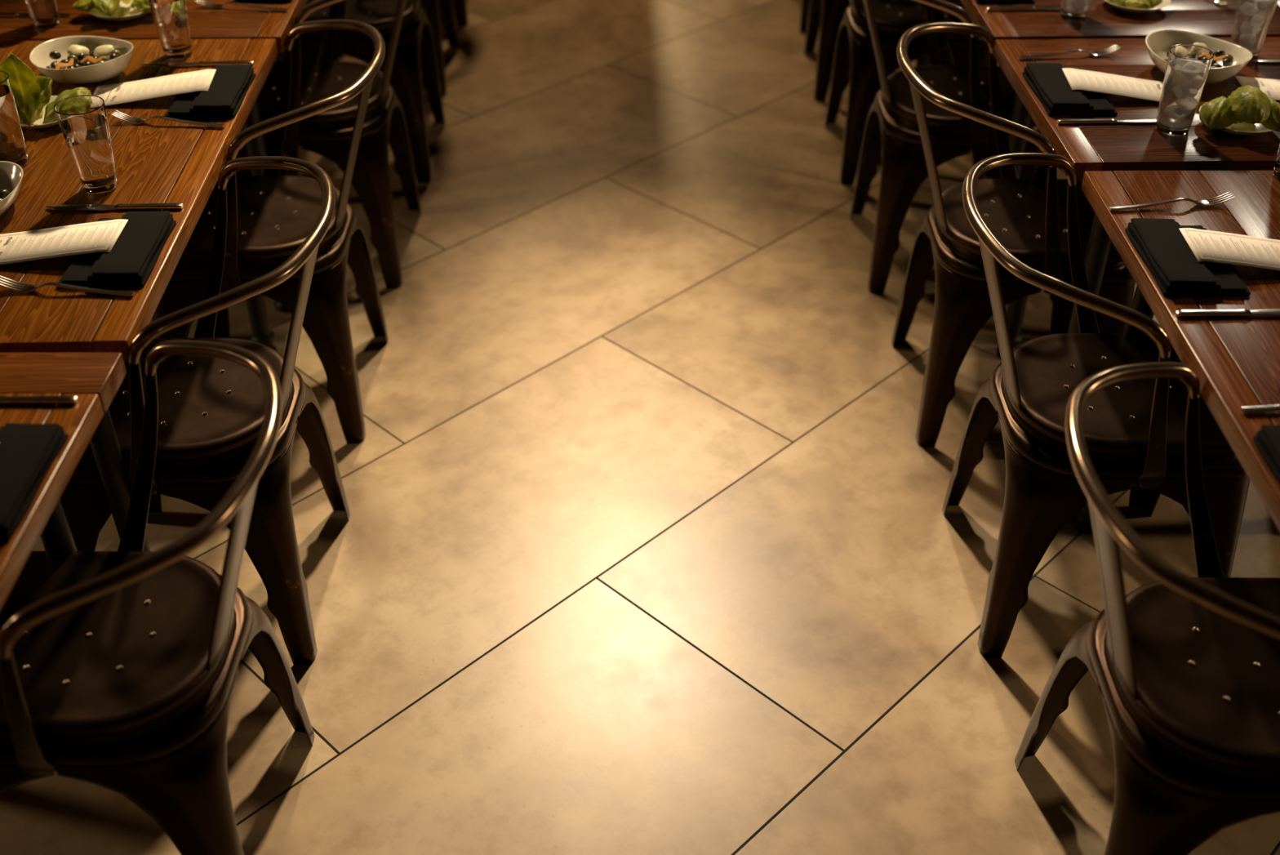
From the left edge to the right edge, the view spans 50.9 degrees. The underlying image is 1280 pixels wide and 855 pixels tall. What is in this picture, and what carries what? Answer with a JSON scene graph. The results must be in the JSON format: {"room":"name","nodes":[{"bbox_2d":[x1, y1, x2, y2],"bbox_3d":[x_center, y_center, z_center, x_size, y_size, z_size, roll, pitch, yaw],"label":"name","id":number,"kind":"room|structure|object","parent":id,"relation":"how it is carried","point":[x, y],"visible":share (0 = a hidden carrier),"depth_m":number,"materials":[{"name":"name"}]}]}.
{"room":"restaurant dining room","nodes":[
{"label":"restaurant dining room","id":0,"kind":"room"},
{"bbox_2d":[0,0,1279,854],"bbox_3d":[0.002,-1.060,4.529,8.400,0.120,13.500,0,37,0],"label":"floor","id":1,"kind":"structure","parent":0,"point":[647,545],"depth_m":2.76,"materials":[{"name":"stone"}]},
{"bbox_2d":[0,352,126,609],"bbox_3d":[-1.116,0.553,1.676,0.745,0.750,1.200,0,37,0],"label":"dining table","id":2,"kind":"object","parent":1,"relation":"on","point":[95,379],"visible":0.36,"depth_m":1.85,"materials":[{"name":"brown wood"}]},
{"bbox_2d":[0,422,68,540],"bbox_3d":[-0.819,0.063,1.680,0.136,0.026,0.208,0,37,0],"label":"napkin","id":3,"kind":"object","parent":2,"relation":"on","point":[28,451],"visible":1,"depth_m":1.69,"materials":[{"name":"black fabric"}]},
{"bbox_2d":[0,395,77,404],"bbox_3d":[-0.882,-0.036,1.826,0.230,0.008,0.019,0,37,-1],"label":"table knife","id":4,"kind":"object","parent":2,"relation":"on","point":[66,399],"visible":1,"depth_m":1.82,"materials":[{"name":"silver metal"}]},
{"bbox_2d":[0,38,278,551],"bbox_3d":[-1.137,-0.176,2.638,0.744,0.750,1.179,-1,37,-2],"label":"dining table","id":5,"kind":"object","parent":1,"relation":"on","point":[157,160],"visible":0.53,"depth_m":2.31,"materials":[{"name":"brown wood"}]},
{"bbox_2d":[0,160,23,215],"bbox_3d":[-1.120,-0.383,2.247,0.168,0.051,0.186,6,38,8],"label":"serving bowl","id":6,"kind":"object","parent":5,"relation":"on","point":[11,173],"visible":0.96,"depth_m":2.29,"materials":[{"name":"beige ceramic"}]},
{"bbox_2d":[0,189,9,199],"bbox_3d":[-1.071,-0.392,2.259,0.016,0.017,0.023,15,40,19],"label":"olive","id":7,"kind":"object","parent":6,"relation":"in","point":[3,193],"visible":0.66,"depth_m":2.25,"materials":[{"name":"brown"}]},
{"bbox_2d":[0,71,28,167],"bbox_3d":[-1.127,-0.536,2.360,0.076,0.160,0.076,-11,39,-15],"label":"water glass","id":8,"kind":"object","parent":5,"relation":"on","point":[12,144],"visible":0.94,"depth_m":2.35,"materials":[{"name":"clear glass"}]},
{"bbox_2d":[20,95,58,128],"bbox_3d":[-1.137,-0.591,2.547,0.139,0.021,0.139,0,37,0],"label":"plate","id":9,"kind":"object","parent":5,"relation":"on","point":[38,123],"visible":0.29,"depth_m":2.52,"materials":[{"name":"beige ceramic"}]},
{"bbox_2d":[0,53,91,125],"bbox_3d":[-1.116,-0.640,2.508,0.168,0.134,0.093,-8,38,-11],"label":"lettuce","id":10,"kind":"object","parent":9,"relation":"on","point":[32,92],"visible":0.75,"depth_m":2.50,"materials":[{"name":"green plant"}]},
{"bbox_2d":[0,218,128,264],"bbox_3d":[-0.949,-0.294,2.149,0.236,0.028,0.106,-1,37,-1],"label":"menu card","id":11,"kind":"object","parent":5,"relation":"on","point":[100,236],"visible":1,"depth_m":2.15,"materials":[{"name":"beige paper"}]},
{"bbox_2d":[0,275,135,296],"bbox_3d":[-0.879,-0.215,2.053,0.215,0.016,0.023,3,37,4],"label":"fork","id":12,"kind":"object","parent":5,"relation":"on","point":[24,287],"visible":1,"depth_m":2.05,"materials":[{"name":"silver metal"}]},
{"bbox_2d":[29,35,133,84],"bbox_3d":[-1.119,-0.738,2.712,0.198,0.056,0.176,-7,38,-9],"label":"serving bowl","id":13,"kind":"object","parent":5,"relation":"on","point":[39,56],"depth_m":2.68,"materials":[{"name":"beige ceramic"}]},
{"bbox_2d":[49,62,57,69],"bbox_3d":[-1.163,-0.717,2.670,0.017,0.018,0.023,-9,38,-12],"label":"olive","id":14,"kind":"object","parent":13,"relation":"in","point":[52,66],"visible":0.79,"depth_m":2.66,"materials":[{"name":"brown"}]},
{"bbox_2d":[48,51,61,59],"bbox_3d":[-1.179,-0.750,2.708,0.023,0.018,0.017,-24,43,-28],"label":"olive","id":15,"kind":"object","parent":13,"relation":"in","point":[53,55],"visible":1,"depth_m":2.70,"materials":[{"name":"brown food"}]},
{"bbox_2d":[61,59,69,67],"bbox_3d":[-1.154,-0.731,2.701,0.017,0.017,0.023,0,37,-1],"label":"olive","id":16,"kind":"object","parent":13,"relation":"in","point":[66,61],"visible":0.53,"depth_m":2.69,"materials":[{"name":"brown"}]},
{"bbox_2d":[66,65,75,69],"bbox_3d":[-1.122,-0.704,2.652,0.017,0.018,0.022,-21,42,-26],"label":"olive","id":17,"kind":"object","parent":13,"relation":"in","point":[69,66],"visible":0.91,"depth_m":2.65,"materials":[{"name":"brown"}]},
{"bbox_2d":[66,54,78,63],"bbox_3d":[-1.149,-0.745,2.720,0.022,0.018,0.018,21,42,25],"label":"olive","id":18,"kind":"object","parent":13,"relation":"in","point":[73,56],"visible":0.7,"depth_m":2.71,"materials":[{"name":"yellow"}]},
{"bbox_2d":[72,63,79,67],"bbox_3d":[-1.129,-0.718,2.686,0.023,0.017,0.016,-2,37,-3],"label":"olive","id":19,"kind":"object","parent":13,"relation":"in","point":[75,65],"visible":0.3,"depth_m":2.68,"materials":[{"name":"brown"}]},
{"bbox_2d":[66,44,89,57],"bbox_3d":[-1.142,-0.764,2.734,0.032,0.026,0.040,18,41,22],"label":"cheese slice","id":20,"kind":"object","parent":13,"relation":"in","point":[75,50],"visible":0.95,"depth_m":2.72,"materials":[{"name":"beige food"}]},
{"bbox_2d":[75,60,84,66],"bbox_3d":[-1.125,-0.729,2.702,0.017,0.017,0.023,31,47,34],"label":"olive","id":21,"kind":"object","parent":13,"relation":"in","point":[78,62],"visible":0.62,"depth_m":2.69,"materials":[{"name":"brown food"}]},
{"bbox_2d":[77,53,85,60],"bbox_3d":[-1.135,-0.753,2.730,0.017,0.017,0.023,-5,37,-7],"label":"olive","id":22,"kind":"object","parent":13,"relation":"in","point":[81,55],"visible":0.74,"depth_m":2.72,"materials":[{"name":"brown food"}]},
{"bbox_2d":[83,61,92,66],"bbox_3d":[-1.109,-0.727,2.700,0.017,0.017,0.023,-9,38,-12],"label":"olive","id":23,"kind":"object","parent":13,"relation":"in","point":[86,63],"visible":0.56,"depth_m":2.69,"materials":[{"name":"brown food"}]},
{"bbox_2d":[94,60,104,64],"bbox_3d":[-1.071,-0.719,2.668,0.022,0.018,0.018,-25,44,-30],"label":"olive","id":24,"kind":"object","parent":13,"relation":"in","point":[98,61],"visible":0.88,"depth_m":2.66,"materials":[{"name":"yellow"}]},
{"bbox_2d":[93,44,114,57],"bbox_3d":[-1.089,-0.763,2.729,0.042,0.023,0.033,-29,46,-33],"label":"cheese slice","id":25,"kind":"object","parent":13,"relation":"in","point":[104,50],"visible":0.84,"depth_m":2.72,"materials":[{"name":"beige food"}]},
{"bbox_2d":[109,53,118,59],"bbox_3d":[-1.056,-0.743,2.698,0.017,0.017,0.023,-11,39,-15],"label":"olive","id":26,"kind":"object","parent":13,"relation":"in","point":[113,55],"visible":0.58,"depth_m":2.69,"materials":[{"name":"brown"}]},
{"bbox_2d":[109,49,120,57],"bbox_3d":[-1.059,-0.752,2.712,0.018,0.018,0.022,29,46,33],"label":"olive","id":27,"kind":"object","parent":13,"relation":"in","point":[116,51],"visible":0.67,"depth_m":2.71,"materials":[{"name":"yellow"}]},
{"bbox_2d":[53,94,116,194],"bbox_3d":[-0.937,-0.478,2.289,0.081,0.153,0.081,12,39,15],"label":"water glass","id":28,"kind":"object","parent":5,"relation":"on","point":[82,120],"visible":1,"depth_m":2.27,"materials":[{"name":"clear glass"}]},
{"bbox_2d":[45,203,182,210],"bbox_3d":[-0.889,-0.372,2.269,0.230,0.008,0.019,-1,37,-1],"label":"table knife","id":29,"kind":"object","parent":5,"relation":"on","point":[120,206],"visible":1,"depth_m":2.27,"materials":[{"name":"silver metal"}]},
{"bbox_2d":[55,210,176,288],"bbox_3d":[-0.834,-0.287,2.143,0.136,0.026,0.208,-1,37,-1],"label":"napkin","id":30,"kind":"object","parent":5,"relation":"on","point":[134,255],"visible":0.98,"depth_m":2.10,"materials":[{"name":"black fabric"}]},
{"bbox_2d":[93,69,216,106],"bbox_3d":[-0.959,-0.666,2.640,0.236,0.028,0.106,-3,37,-5],"label":"menu card","id":31,"kind":"object","parent":5,"relation":"on","point":[196,81],"visible":0.98,"depth_m":2.64,"materials":[{"name":"beige paper"}]},
{"bbox_2d":[111,110,224,127],"bbox_3d":[-0.889,-0.581,2.535,0.215,0.016,0.023,5,37,6],"label":"fork","id":32,"kind":"object","parent":5,"relation":"on","point":[129,118],"visible":1,"depth_m":2.53,"materials":[{"name":"silver metal"}]},
{"bbox_2d":[147,0,191,59],"bbox_3d":[-0.966,-0.840,2.767,0.079,0.153,0.079,-11,39,-15],"label":"water glass","id":33,"kind":"object","parent":5,"relation":"on","point":[170,17],"visible":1,"depth_m":2.75,"materials":[{"name":"white"}]},
{"bbox_2d":[140,60,253,66],"bbox_3d":[-0.912,-0.747,2.764,0.230,0.008,0.019,-2,37,-3],"label":"table knife","id":34,"kind":"object","parent":5,"relation":"on","point":[201,64],"visible":0.97,"depth_m":2.76,"materials":[{"name":"silver metal"}]},
{"bbox_2d":[164,64,256,118],"bbox_3d":[-0.843,-0.661,2.637,0.136,0.026,0.208,-1,37,-1],"label":"napkin","id":35,"kind":"object","parent":5,"relation":"on","point":[229,85],"visible":0.93,"depth_m":2.59,"materials":[{"name":"black fabric"}]},
{"bbox_2d":[0,339,315,854],"bbox_3d":[-0.725,0.333,1.918,0.536,0.811,0.570,0,37,0],"label":"cafe chair","id":36,"kind":"object","parent":1,"relation":"on","point":[119,668],"visible":0.94,"depth_m":1.83,"materials":[{"name":"metal"}]},
{"bbox_2d":[0,0,337,311],"bbox_3d":[-1.165,-0.895,3.587,0.745,0.750,1.184,-1,37,-1],"label":"dining table","id":37,"kind":"object","parent":1,"relation":"on","point":[228,21],"visible":0.32,"depth_m":2.97,"materials":[{"name":"brown wood"}]},
{"bbox_2d":[0,12,71,17],"bbox_3d":[-1.380,-0.918,2.988,0.230,0.008,0.019,-1,37,-1],"label":"table knife","id":38,"kind":"object","parent":37,"relation":"on","point":[13,14],"visible":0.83,"depth_m":2.98,"materials":[{"name":"silver metal"}]},
{"bbox_2d":[23,0,59,28],"bbox_3d":[-1.303,-0.946,2.905,0.079,0.153,0.079,-11,39,-15],"label":"water glass","id":39,"kind":"object","parent":37,"relation":"on","point":[43,14],"visible":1,"depth_m":2.91,"materials":[{"name":"white"}]},
{"bbox_2d":[87,0,146,21],"bbox_3d":[-1.153,-0.929,2.993,0.151,0.022,0.151,0,37,0],"label":"plate","id":40,"kind":"object","parent":37,"relation":"on","point":[125,12],"visible":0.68,"depth_m":2.98,"materials":[{"name":"beige ceramic"}]},
{"bbox_2d":[71,0,151,17],"bbox_3d":[-1.152,-0.948,2.960,0.196,0.072,0.124,0,37,0],"label":"lettuce","id":41,"kind":"object","parent":40,"relation":"on","point":[108,7],"visible":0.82,"depth_m":2.95,"materials":[{"name":"green plant"}]},
{"bbox_2d":[193,0,288,11],"bbox_3d":[-0.898,-0.950,3.023,0.215,0.016,0.023,5,37,7],"label":"fork","id":42,"kind":"object","parent":37,"relation":"on","point":[204,3],"visible":1,"depth_m":3.02,"materials":[{"name":"silver metal"}]},
{"bbox_2d":[231,0,292,3],"bbox_3d":[-0.865,-1.040,3.136,0.136,0.026,0.208,-1,37,-1],"label":"napkin","id":43,"kind":"object","parent":37,"relation":"on","point":[234,1],"visible":0.87,"depth_m":3.06,"materials":[{"name":"black fabric"}]},
{"bbox_2d":[59,155,350,664],"bbox_3d":[-0.760,-0.019,2.382,0.536,0.811,0.569,0,37,-1],"label":"cafe chair","id":44,"kind":"object","parent":1,"relation":"on","point":[211,410],"visible":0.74,"depth_m":2.30,"materials":[{"name":"metal"}]},
{"bbox_2d":[151,19,388,444],"bbox_3d":[-0.778,-0.417,2.906,0.536,0.811,0.570,0,37,-1],"label":"cafe chair","id":45,"kind":"object","parent":1,"relation":"on","point":[270,215],"visible":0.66,"depth_m":2.83,"materials":[{"name":"metal"}]},
{"bbox_2d":[236,0,421,288],"bbox_3d":[-0.785,-0.815,3.432,0.536,0.811,0.569,0,37,0],"label":"cafe chair","id":46,"kind":"object","parent":1,"relation":"on","point":[327,134],"visible":0.64,"depth_m":3.36,"materials":[{"name":"metal"}]},
{"bbox_2d":[275,0,445,183],"bbox_3d":[-0.784,-1.177,3.910,0.536,0.811,0.569,0,37,0],"label":"cafe chair","id":47,"kind":"object","parent":1,"relation":"on","point":[415,55],"visible":0.57,"depth_m":3.84,"materials":[{"name":"metal"}]},
{"bbox_2d":[419,0,458,95],"bbox_3d":[-0.810,-1.562,4.418,0.536,0.811,0.569,0,37,0],"label":"cafe chair","id":48,"kind":"object","parent":1,"relation":"on","point":[433,8],"visible":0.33,"depth_m":4.46,"materials":[{"name":"metal"}]},
{"bbox_2d":[453,0,467,26],"bbox_3d":[-0.803,-1.946,4.925,0.536,0.811,0.569,0,37,0],"label":"cafe chair","id":49,"kind":"object","parent":1,"relation":"on","point":[460,6],"visible":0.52,"depth_m":4.97,"materials":[{"name":"metal"}]},
{"bbox_2d":[799,0,810,34],"bbox_3d":[0.751,-1.900,4.869,0.536,0.811,0.569,0,37,0],"label":"cafe chair","id":50,"kind":"object","parent":1,"relation":"on","point":[805,6],"visible":0.34,"depth_m":4.91,"materials":[{"name":"metal"}]},
{"bbox_2d":[804,0,940,102],"bbox_3d":[0.745,-1.533,4.385,0.536,0.811,0.569,0,37,0],"label":"cafe chair","id":51,"kind":"object","parent":1,"relation":"on","point":[828,15],"visible":0.46,"depth_m":4.39,"materials":[{"name":"metal"}]},
{"bbox_2d":[824,0,989,185],"bbox_3d":[0.756,-1.171,3.906,0.536,0.811,0.569,0,37,0],"label":"cafe chair","id":52,"kind":"object","parent":1,"relation":"on","point":[855,51],"visible":0.58,"depth_m":3.83,"materials":[{"name":"metal"}]},
{"bbox_2d":[849,0,1041,293],"bbox_3d":[0.759,-0.799,3.417,0.536,0.811,0.569,0,37,0],"label":"cafe chair","id":53,"kind":"object","parent":1,"relation":"on","point":[891,127],"visible":0.62,"depth_m":3.34,"materials":[{"name":"metal"}]},
{"bbox_2d":[891,22,1135,447],"bbox_3d":[0.780,-0.409,2.901,0.536,0.811,0.569,0,37,0],"label":"cafe chair","id":54,"kind":"object","parent":1,"relation":"on","point":[1029,220],"visible":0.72,"depth_m":2.83,"materials":[{"name":"metal"}]},
{"bbox_2d":[942,152,1249,657],"bbox_3d":[0.792,-0.029,2.400,0.536,0.811,0.569,0,37,0],"label":"cafe chair","id":55,"kind":"object","parent":1,"relation":"on","point":[1134,430],"visible":0.84,"depth_m":2.31,"materials":[{"name":"metal"}]},
{"bbox_2d":[915,0,1279,178],"bbox_3d":[1.123,-0.915,3.620,0.745,0.750,1.202,-1,37,-1],"label":"dining table","id":56,"kind":"object","parent":1,"relation":"on","point":[1208,18],"visible":0.19,"depth_m":2.99,"materials":[{"name":"brown wood"}]},
{"bbox_2d":[975,0,1035,4],"bbox_3d":[0.833,-1.038,3.139,0.136,0.026,0.208,-1,37,-1],"label":"napkin","id":57,"kind":"object","parent":56,"relation":"on","point":[979,2],"visible":1,"depth_m":3.06,"materials":[{"name":"black fabric"}]},
{"bbox_2d":[986,5,1061,11],"bbox_3d":[0.896,-0.946,3.032,0.230,0.008,0.019,-2,37,-2],"label":"table knife","id":58,"kind":"object","parent":56,"relation":"on","point":[1031,7],"visible":0.8,"depth_m":3.03,"materials":[{"name":"silver metal"}]},
{"bbox_2d":[1060,0,1091,21],"bbox_3d":[0.968,-0.979,2.956,0.077,0.153,0.077,17,40,21],"label":"water glass","id":59,"kind":"object","parent":56,"relation":"on","point":[1070,10],"visible":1,"depth_m":2.97,"materials":[{"name":"white"}]},
{"bbox_2d":[1104,0,1170,13],"bbox_3d":[1.120,-0.962,3.043,0.151,0.022,0.151,0,37,0],"label":"plate","id":60,"kind":"object","parent":56,"relation":"on","point":[1162,3],"visible":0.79,"depth_m":3.02,"materials":[{"name":"beige ceramic"}]},
{"bbox_2d":[1108,0,1160,8],"bbox_3d":[1.121,-0.968,3.041,0.130,0.031,0.086,0,37,0],"label":"lettuce","id":61,"kind":"object","parent":60,"relation":"on","point":[1128,3],"visible":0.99,"depth_m":3.02,"materials":[{"name":"green plant"}]},
{"bbox_2d":[1213,0,1238,4],"bbox_3d":[1.305,-1.009,3.107,0.023,0.016,0.215,-11,38,-14],"label":"fork","id":62,"kind":"object","parent":56,"relation":"on","point":[1217,2],"visible":1,"depth_m":3.06,"materials":[{"name":"silver metal"}]},
{"bbox_2d":[992,37,1279,357],"bbox_3d":[1.145,-0.362,2.891,0.745,0.750,0.594,-1,37,-1],"label":"dining table","id":63,"kind":"object","parent":1,"relation":"on","point":[1102,147],"visible":0.39,"depth_m":2.60,"materials":[{"name":"brown wood"}]},
{"bbox_2d":[1017,44,1119,59],"bbox_3d":[0.896,-0.783,2.808,0.215,0.016,0.023,-5,37,-7],"label":"fork","id":64,"kind":"object","parent":63,"relation":"on","point":[1109,50],"visible":1,"depth_m":2.81,"materials":[{"name":"silver metal"}]},
{"bbox_2d":[1022,62,1117,115],"bbox_3d":[0.849,-0.670,2.653,0.136,0.026,0.208,-1,37,-1],"label":"napkin","id":65,"kind":"object","parent":63,"relation":"on","point":[1049,82],"visible":0.87,"depth_m":2.61,"materials":[{"name":"black fabric"}]},
{"bbox_2d":[1057,118,1156,124],"bbox_3d":[0.907,-0.583,2.553,0.230,0.008,0.019,-1,37,-1],"label":"table knife","id":66,"kind":"object","parent":63,"relation":"on","point":[1063,121],"visible":0.8,"depth_m":2.55,"materials":[{"name":"silver metal"}]},
{"bbox_2d":[1062,68,1163,101],"bbox_3d":[0.961,-0.674,2.656,0.236,0.028,0.106,2,37,3],"label":"menu card","id":67,"kind":"object","parent":63,"relation":"on","point":[1077,79],"visible":0.91,"depth_m":2.65,"materials":[{"name":"beige paper"}]},
{"bbox_2d":[1155,44,1213,136],"bbox_3d":[1.001,-0.621,2.484,0.077,0.152,0.077,-16,40,-21],"label":"water glass","id":68,"kind":"object","parent":63,"relation":"on","point":[1188,65],"visible":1,"depth_m":2.46,"materials":[{"name":"white"}]},
{"bbox_2d":[1145,29,1252,84],"bbox_3d":[1.121,-0.742,2.724,0.209,0.056,0.192,24,43,28],"label":"serving bowl","id":69,"kind":"object","parent":63,"relation":"on","point":[1158,42],"depth_m":2.76,"materials":[{"name":"beige ceramic"}]},
{"bbox_2d":[1193,42,1207,48],"bbox_3d":[1.142,-0.770,2.745,0.026,0.029,0.042,30,46,33],"label":"cheese slice","id":70,"kind":"object","parent":69,"relation":"in","point":[1203,45],"visible":0.2,"depth_m":2.74,"materials":[{"name":"beige food"}]},
{"bbox_2d":[1210,62,1222,67],"bbox_3d":[1.165,-0.728,2.717,0.023,0.017,0.016,30,46,33],"label":"olive","id":71,"kind":"object","parent":69,"relation":"in","point":[1218,65],"visible":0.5,"depth_m":2.71,"materials":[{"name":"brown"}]},
{"bbox_2d":[1213,49,1225,57],"bbox_3d":[1.179,-0.760,2.734,0.023,0.017,0.016,12,39,16],"label":"olive","id":72,"kind":"object","parent":69,"relation":"in","point":[1217,53],"visible":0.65,"depth_m":2.73,"materials":[{"name":"brown food"}]},
{"bbox_2d":[1222,57,1232,66],"bbox_3d":[1.177,-0.731,2.692,0.023,0.017,0.017,-13,39,-16],"label":"olive","id":73,"kind":"object","parent":69,"relation":"in","point":[1227,62],"visible":0.98,"depth_m":2.69,"materials":[{"name":"brown"}]},
{"bbox_2d":[1222,53,1233,61],"bbox_3d":[1.184,-0.742,2.705,0.018,0.018,0.023,-23,43,-28],"label":"olive","id":74,"kind":"object","parent":69,"relation":"in","point":[1227,55],"visible":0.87,"depth_m":2.70,"materials":[{"name":"yellow"}]},
{"bbox_2d":[1199,106,1274,135],"bbox_3d":[1.131,-0.578,2.536,0.149,0.022,0.149,0,37,0],"label":"plate","id":75,"kind":"object","parent":63,"relation":"on","point":[1243,128],"visible":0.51,"depth_m":2.52,"materials":[{"name":"beige ceramic"}]},
{"bbox_2d":[1199,84,1279,132],"bbox_3d":[1.129,-0.596,2.502,0.162,0.074,0.129,0,37,0],"label":"lettuce","id":76,"kind":"object","parent":75,"relation":"on","point":[1248,104],"visible":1,"depth_m":2.48,"materials":[{"name":"green plant"}]},
{"bbox_2d":[1230,0,1278,60],"bbox_3d":[1.266,-0.841,2.775,0.077,0.153,0.077,17,40,21],"label":"water glass","id":77,"kind":"object","parent":63,"relation":"on","point":[1253,18],"visible":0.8,"depth_m":2.75,"materials":[{"name":"white"}]},
{"bbox_2d":[1235,75,1279,100],"bbox_3d":[1.316,-0.670,2.669,0.236,0.006,0.106,4,37,5],"label":"menu card","id":78,"kind":"object","parent":63,"relation":"on","point":[1271,87],"visible":0.84,"depth_m":2.69,"materials":[{"name":"beige paper"}]},
{"bbox_2d":[1253,58,1279,63],"bbox_3d":[1.389,-0.762,2.790,0.230,0.008,0.019,-1,37,-1],"label":"table knife","id":79,"kind":"object","parent":63,"relation":"on","point":[1261,60],"visible":1,"depth_m":2.79,"materials":[{"name":"silver metal"}]},
{"bbox_2d":[1014,361,1279,854],"bbox_3d":[0.798,0.367,1.878,0.536,0.811,0.570,0,37,0],"label":"cafe chair","id":80,"kind":"object","parent":1,"relation":"on","point":[1185,668],"visible":1,"depth_m":1.79,"materials":[{"name":"metal"}]},
{"bbox_2d":[1071,170,1279,533],"bbox_3d":[1.167,0.205,2.142,0.744,0.750,1.210,0,37,0],"label":"dining table","id":81,"kind":"object","parent":1,"relation":"on","point":[1235,360],"visible":0.59,"depth_m":2.07,"materials":[{"name":"brown wood"}]},
{"bbox_2d":[1108,191,1235,210],"bbox_3d":[0.901,-0.382,2.279,0.215,0.016,0.023,-4,37,-6],"label":"fork","id":82,"kind":"object","parent":81,"relation":"on","point":[1205,202],"visible":1,"depth_m":2.28,"materials":[{"name":"silver metal"}]},
{"bbox_2d":[1124,217,1250,296],"bbox_3d":[0.868,-0.273,2.129,0.136,0.026,0.208,0,37,0],"label":"napkin","id":83,"kind":"object","parent":81,"relation":"on","point":[1160,243],"visible":0.92,"depth_m":2.09,"materials":[{"name":"black fabric"}]},
{"bbox_2d":[1174,308,1279,317],"bbox_3d":[0.916,-0.172,2.010,0.230,0.008,0.019,-1,37,-1],"label":"table knife","id":84,"kind":"object","parent":81,"relation":"on","point":[1264,312],"visible":1,"depth_m":2.00,"materials":[{"name":"silver metal"}]},
{"bbox_2d":[1178,227,1279,270],"bbox_3d":[0.987,-0.277,2.132,0.236,0.028,0.106,1,37,1],"label":"menu card","id":85,"kind":"object","parent":81,"relation":"on","point":[1206,245],"visible":1,"depth_m":2.13,"materials":[{"name":"beige paper"}]},
{"bbox_2d":[1240,404,1279,413],"bbox_3d":[0.920,-0.033,1.817,0.215,0.016,0.023,-3,37,-4],"label":"table knife","id":86,"kind":"object","parent":81,"relation":"on","point":[1252,409],"visible":1,"depth_m":1.81,"materials":[{"name":"silver metal"}]},
{"bbox_2d":[1253,424,1279,484],"bbox_3d":[0.873,0.067,1.680,0.136,0.026,0.208,0,37,0],"label":"napkin","id":87,"kind":"object","parent":81,"relation":"on","point":[1267,439],"visible":1,"depth_m":1.73,"materials":[{"name":"black fabric"}]},
{"bbox_2d":[1273,145,1279,180],"bbox_3d":[1.151,-0.504,2.330,0.077,0.153,0.077,-16,40,-21],"label":"water glass","id":88,"kind":"object","parent":81,"relation":"on","point":[1277,167],"visible":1,"depth_m":2.36,"materials":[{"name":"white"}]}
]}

